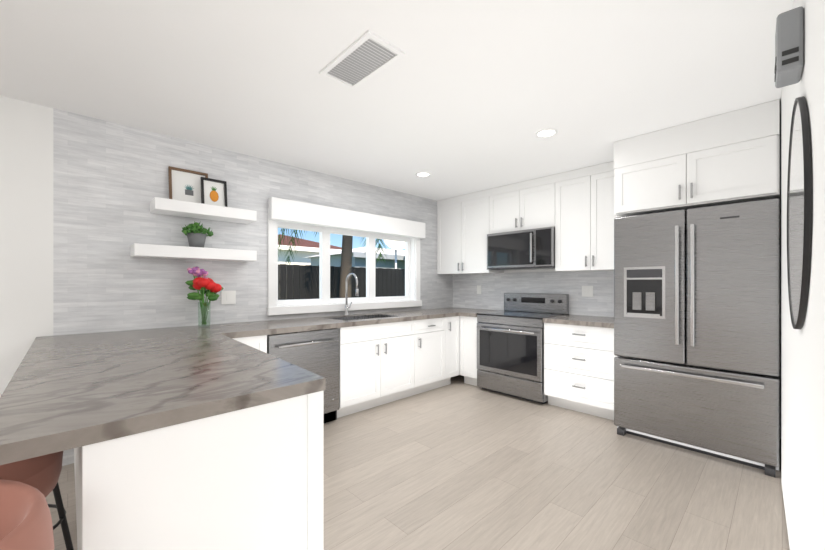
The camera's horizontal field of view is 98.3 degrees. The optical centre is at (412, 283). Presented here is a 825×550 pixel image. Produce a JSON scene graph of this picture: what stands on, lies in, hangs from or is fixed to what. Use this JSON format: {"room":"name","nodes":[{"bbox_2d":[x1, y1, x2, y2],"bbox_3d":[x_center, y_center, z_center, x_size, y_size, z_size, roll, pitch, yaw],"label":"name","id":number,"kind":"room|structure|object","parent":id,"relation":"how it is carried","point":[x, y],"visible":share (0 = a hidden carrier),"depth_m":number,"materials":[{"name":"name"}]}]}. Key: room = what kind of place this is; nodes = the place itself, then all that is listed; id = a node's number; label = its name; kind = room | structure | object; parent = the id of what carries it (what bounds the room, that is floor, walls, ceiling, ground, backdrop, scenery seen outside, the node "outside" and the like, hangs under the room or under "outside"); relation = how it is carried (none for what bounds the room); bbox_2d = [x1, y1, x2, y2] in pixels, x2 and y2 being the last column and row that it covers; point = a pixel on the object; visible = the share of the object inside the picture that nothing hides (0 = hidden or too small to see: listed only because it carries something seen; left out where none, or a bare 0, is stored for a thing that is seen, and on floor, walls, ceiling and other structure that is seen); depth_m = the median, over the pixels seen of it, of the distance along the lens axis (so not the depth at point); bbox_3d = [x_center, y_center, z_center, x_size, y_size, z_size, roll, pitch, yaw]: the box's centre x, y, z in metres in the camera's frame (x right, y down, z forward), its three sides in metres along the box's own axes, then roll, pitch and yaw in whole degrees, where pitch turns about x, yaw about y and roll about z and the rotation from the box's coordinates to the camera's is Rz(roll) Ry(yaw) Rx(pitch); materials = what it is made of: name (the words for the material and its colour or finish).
{"room":"kitchen","nodes":[
{"label":"kitchen","id":0,"kind":"room"},
{"bbox_2d":[0,96,452,465],"bbox_3d":[-2.182,0.030,2.800,7.950,2.440,0.200,0,0,-44],"label":"wall","id":1,"kind":"structure","parent":0,"point":[78,195],"depth_m":2.66,"materials":[{"name":"tile"}]},
{"bbox_2d":[130,243,256,261],"bbox_3d":[-1.750,-0.246,2.913,0.850,0.088,0.233,0,0,-44],"label":"shelf","id":2,"kind":"object","parent":1,"relation":"attached to","point":[137,250],"visible":1,"depth_m":2.79,"materials":[{"name":"white wood"}]},
{"bbox_2d":[182,221,213,247],"bbox_3d":[-1.752,-0.403,2.913,0.236,0.224,0.186,0,0,-44],"label":"potted plant","id":3,"kind":"object","parent":2,"relation":"on","point":[196,233],"visible":0.98,"depth_m":2.86,"materials":[{"name":"green plant"}]},
{"bbox_2d":[150,197,256,223],"bbox_3d":[-1.707,-0.596,2.955,0.730,0.088,0.233,0,0,-44],"label":"shelf","id":4,"kind":"object","parent":1,"relation":"attached to","point":[171,207],"visible":1,"depth_m":2.85,"materials":[{"name":"white wood"}]},
{"bbox_2d":[168,166,207,202],"bbox_3d":[-1.839,-0.791,2.941,0.280,0.300,0.056,0,0,-44],"label":"picture frame","id":5,"kind":"object","parent":4,"relation":"on","point":[184,184],"visible":0.69,"depth_m":2.93,"materials":[{"name":"paper"}]},
{"bbox_2d":[201,177,226,206],"bbox_3d":[-1.683,-0.766,3.032,0.195,0.251,0.050,0,0,-44],"label":"picture frame","id":6,"kind":"object","parent":4,"relation":"on","point":[213,191],"visible":0.88,"depth_m":3.03,"materials":[{"name":"paper"}]},
{"bbox_2d":[221,291,235,303],"bbox_3d":[-1.637,0.120,3.178,0.120,0.120,0.010,0,0,-44],"label":"electrical outlet","id":7,"kind":"object","parent":1,"relation":"attached to","point":[228,297],"visible":1,"depth_m":3.17,"materials":[{"name":"plastic"}]},
{"bbox_2d":[267,197,424,315],"bbox_3d":[-0.673,-0.260,4.173,2.090,1.120,0.281,0,0,-44],"label":"window","id":8,"kind":"structure","parent":1,"relation":"in","point":[325,222],"depth_m":3.96,"materials":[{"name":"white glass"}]},
{"bbox_2d":[0,0,793,200],"bbox_3d":[0.329,-1.200,0.199,7.950,0.020,7.430,0,0,-44],"label":"ceiling","id":9,"kind":"structure","parent":0,"point":[461,97],"depth_m":2.04,"materials":[{"name":"paint"}]},
{"bbox_2d":[319,31,404,89],"bbox_3d":[-0.281,-1.183,1.918,0.230,0.012,0.460,0,0,-44],"label":"ceiling vent","id":10,"kind":"object","parent":9,"relation":"in","point":[366,56],"visible":0.96,"depth_m":1.89,"materials":[{"name":"white metal"}]},
{"bbox_2d":[415,172,430,176],"bbox_3d":[0.117,-1.185,3.866,0.170,0.008,0.170,0,0,-44],"label":"recessed light","id":11,"kind":"object","parent":9,"relation":"in","point":[422,174],"visible":1,"depth_m":3.87,"materials":[{"name":"white plastic"}]},
{"bbox_2d":[535,128,557,137],"bbox_3d":[1.053,-1.185,2.811,0.170,0.008,0.170,0,0,-44],"label":"recessed light","id":12,"kind":"object","parent":9,"relation":"in","point":[547,133],"visible":1,"depth_m":2.80,"materials":[{"name":"white plastic"}]},
{"bbox_2d":[46,375,788,549],"bbox_3d":[0.329,1.275,0.199,7.950,0.050,7.430,0,0,-44],"label":"floor","id":13,"kind":"structure","parent":0,"point":[457,463],"depth_m":2.20,"materials":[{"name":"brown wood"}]},
{"bbox_2d":[0,479,53,549],"bbox_3d":[-0.918,0.846,0.584,0.470,0.812,0.533,0,0,-44],"label":"stool","id":14,"kind":"object","parent":13,"relation":"on","point":[25,519],"visible":1,"depth_m":0.73,"materials":[{"name":"pink fabric"}]},
{"bbox_2d":[0,451,62,497],"bbox_3d":[-1.334,0.846,1.019,0.481,0.812,0.529,0,0,-44],"label":"stool","id":15,"kind":"object","parent":13,"relation":"on","point":[41,474],"visible":0.27,"depth_m":1.04,"materials":[{"name":"pink fabric"}]},
{"bbox_2d":[48,482,73,549],"bbox_3d":[-1.709,0.846,1.460,0.490,0.812,0.523,0,0,-44],"label":"stool leg","id":16,"kind":"object","parent":13,"relation":"on","point":[61,510],"visible":0.15,"depth_m":1.56,"materials":[{"name":"black metal"}]},
{"bbox_2d":[74,391,323,549],"bbox_3d":[-0.770,0.823,1.313,0.664,0.856,0.595,0,0,-44],"label":"base cabinet","id":17,"kind":"object","parent":13,"relation":"on","point":[251,478],"visible":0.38,"depth_m":1.05,"materials":[{"name":"white wood"}]},
{"bbox_2d":[0,331,325,464],"bbox_3d":[-1.139,0.372,1.633,0.930,0.044,1.571,0,0,-44],"label":"countertop","id":18,"kind":"structure","parent":17,"relation":"on","point":[64,392],"depth_m":1.22,"materials":[{"name":"grey stone"}]},
{"bbox_2d":[267,328,338,422],"bbox_3d":[-1.089,0.825,3.212,0.645,0.851,0.682,0,0,-44],"label":"dishwasher","id":19,"kind":"object","parent":13,"relation":"on","point":[315,351],"visible":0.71,"depth_m":3.07,"materials":[{"name":"metal"}]},
{"bbox_2d":[232,316,459,417],"bbox_3d":[-0.414,0.823,3.897,3.474,0.855,0.674,0,0,-44],"label":"base cabinet","id":20,"kind":"object","parent":13,"relation":"on","point":[382,364],"visible":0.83,"depth_m":3.70,"materials":[{"name":"white wood"}]},
{"bbox_2d":[31,307,483,346],"bbox_3d":[-0.713,0.372,3.615,4.297,0.044,0.662,0,0,-44],"label":"countertop","id":21,"kind":"structure","parent":20,"relation":"on","point":[256,328],"depth_m":2.94,"materials":[{"name":"grey stone"}]},
{"bbox_2d":[185,266,223,326],"bbox_3d":[-1.681,0.103,2.898,0.280,0.492,0.200,0,0,-44],"label":"flower bouquet","id":22,"kind":"object","parent":21,"relation":"on","point":[209,288],"visible":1,"depth_m":2.87,"materials":[{"name":"red plant"}]},
{"bbox_2d":[344,273,358,315],"bbox_3d":[-0.649,0.114,3.880,0.096,0.470,0.246,0,0,-44],"label":"faucet","id":23,"kind":"object","parent":21,"relation":"on","point":[346,305],"visible":1,"depth_m":3.92,"materials":[{"name":"silver metal"}]},
{"bbox_2d":[328,314,395,320],"bbox_3d":[-0.514,0.371,3.785,0.712,0.039,0.372,0,0,-44],"label":"sink","id":24,"kind":"object","parent":21,"relation":"in","point":[360,317],"visible":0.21,"depth_m":3.98,"materials":[{"name":"silver metal"}]},
{"bbox_2d":[460,309,503,316],"bbox_3d":[0.913,0.372,4.544,0.667,0.044,0.233,0,0,-44],"label":"countertop","id":25,"kind":"structure","parent":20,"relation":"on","point":[462,313],"depth_m":4.38,"materials":[{"name":"grey stone"}]},
{"bbox_2d":[460,316,477,385],"bbox_3d":[0.911,0.823,4.568,0.640,0.856,0.267,0,0,-44],"label":"base cabinet","id":26,"kind":"object","parent":13,"relation":"on","point":[468,325],"depth_m":4.37,"materials":[{"name":"white wood"}]},
{"bbox_2d":[477,293,568,403],"bbox_3d":[1.254,0.682,4.141,0.738,1.135,0.811,0,0,-44],"label":"range","id":27,"kind":"object","parent":13,"relation":"on","point":[510,349],"visible":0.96,"depth_m":3.96,"materials":[{"name":"silver metal"}]},
{"bbox_2d":[544,323,615,419],"bbox_3d":[1.823,0.823,3.622,0.640,0.856,0.713,0,0,-44],"label":"base cabinet","id":28,"kind":"object","parent":13,"relation":"on","point":[579,369],"depth_m":3.41,"materials":[{"name":"white wood"}]},
{"bbox_2d":[543,314,613,327],"bbox_3d":[1.815,0.372,3.614,0.662,0.044,0.716,0,0,-44],"label":"countertop","id":29,"kind":"structure","parent":28,"relation":"on","point":[580,320],"depth_m":3.52,"materials":[{"name":"grey stone"}]},
{"bbox_2d":[614,198,779,476],"bbox_3d":[2.303,0.350,2.909,0.937,1.800,0.961,0,0,-44],"label":"fridge","id":30,"kind":"object","parent":13,"relation":"on","point":[697,329],"visible":1,"depth_m":2.55,"materials":[{"name":"metal"}]},
{"bbox_2d":[453,137,780,437],"bbox_3d":[3.186,0.030,2.819,0.200,2.440,7.230,0,0,-44],"label":"wall","id":31,"kind":"structure","parent":0,"point":[496,287],"depth_m":4.31,"materials":[{"name":"tile"}]},
{"bbox_2d":[437,189,503,274],"bbox_3d":[0.782,-0.664,4.909,0.350,1.048,0.876,0,0,-44],"label":"upper cabinet","id":32,"kind":"object","parent":31,"relation":"attached to","point":[463,220],"depth_m":4.76,"materials":[{"name":"white wood"}]},
{"bbox_2d":[477,285,480,293],"bbox_3d":[0.931,0.080,5.000,0.010,0.120,0.075,0,0,-44],"label":"electrical outlet","id":33,"kind":"object","parent":31,"relation":"attached to","point":[478,289],"visible":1,"depth_m":5.00,"materials":[{"name":"plastic"}]},
{"bbox_2d":[489,174,556,233],"bbox_3d":[1.378,-0.907,4.292,0.350,0.563,0.840,0,0,-44],"label":"upper cabinet","id":34,"kind":"object","parent":31,"relation":"attached to","point":[530,204],"depth_m":4.13,"materials":[{"name":"white wood"}]},
{"bbox_2d":[487,227,554,269],"bbox_3d":[1.341,-0.399,4.256,0.455,0.438,0.832,0,0,-44],"label":"over-the-range microwave","id":35,"kind":"object","parent":34,"relation":"attached to","point":[529,249],"visible":0.98,"depth_m":4.08,"materials":[{"name":"silver metal"}]},
{"bbox_2d":[555,162,613,271],"bbox_3d":[1.923,-0.664,3.728,0.350,1.048,0.727,0,0,-44],"label":"upper cabinet","id":36,"kind":"object","parent":31,"relation":"attached to","point":[584,231],"depth_m":3.65,"materials":[{"name":"white wood"}]},
{"bbox_2d":[582,286,592,296],"bbox_3d":[1.939,0.080,3.958,0.010,0.120,0.120,0,0,-44],"label":"electrical outlet","id":37,"kind":"object","parent":31,"relation":"attached to","point":[587,291],"visible":1,"depth_m":3.95,"materials":[{"name":"plastic"}]},
{"bbox_2d":[609,99,779,218],"bbox_3d":[2.330,-0.884,2.940,0.860,0.608,0.969,0,0,-44],"label":"upper cabinet","id":38,"kind":"object","parent":31,"relation":"attached to","point":[732,157],"depth_m":2.58,"materials":[{"name":"white wood"}]},
{"bbox_2d":[781,0,824,549],"bbox_3d":[1.903,0.030,1.701,3.200,2.440,0.203,0,0,-44],"label":"wall","id":39,"kind":"structure","parent":0,"point":[803,418],"depth_m":1.07,"materials":[{"name":"paint"}]},
{"bbox_2d":[775,6,803,87],"bbox_3d":[1.282,-0.800,1.217,0.143,0.200,0.068,0,0,-44],"label":"detector","id":40,"kind":"object","parent":39,"relation":"attached to","point":[789,48],"visible":1,"depth_m":1.17,"materials":[{"name":"white plastic"}]},
{"bbox_2d":[787,96,811,328],"bbox_3d":[1.370,-0.240,1.273,0.800,0.800,0.044,0,0,-44],"label":"round mirror","id":41,"kind":"object","parent":39,"relation":"attached to","point":[799,210],"visible":1,"depth_m":1.14,"materials":[{"name":"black metal"}]},
{"label":"outside","id":42,"kind":"structure","parent":0,"visible":0},
{"bbox_3d":[-10.420,1.525,23.746,42.000,0.050,41.360,0,0,-44],"label":"ground","id":43,"kind":"structure","parent":42,"visible":0},
{"bbox_2d":[278,234,341,264],"bbox_3d":[-7.638,-0.600,19.858,6.200,4.200,7.620,0,0,-44],"label":"house","id":44,"kind":"structure","parent":43,"relation":"on","point":[299,257],"depth_m":17.30,"materials":[{"name":"paint"}]},
{"bbox_2d":[278,228,387,297],"bbox_3d":[-1.558,-0.999,9.498,3.597,5.001,3.551,0,0,-44],"label":"palm","id":45,"kind":"object","parent":43,"relation":"on","point":[347,241],"depth_m":8.88,"materials":[{"name":"plant"}]},
{"bbox_2d":[278,264,404,299],"bbox_3d":[-3.261,0.520,8.056,14.500,1.960,0.060,0,0,-44],"label":"fence","id":46,"kind":"object","parent":43,"relation":"on","point":[300,278],"depth_m":9.16,"materials":[{"name":"black wood"}]},
{"bbox_2d":[305,247,404,268],"bbox_3d":[-0.925,-0.100,17.513,7.500,3.200,4.020,0,0,-44],"label":"house","id":47,"kind":"structure","parent":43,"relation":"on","point":[356,259],"depth_m":14.89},
{"bbox_2d":[383,240,404,268],"bbox_3d":[-0.530,-0.321,12.513,0.866,3.642,0.680,0,0,-44],"label":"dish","id":48,"kind":"object","parent":43,"relation":"on","point":[391,244],"depth_m":12.46,"materials":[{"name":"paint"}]}
]}

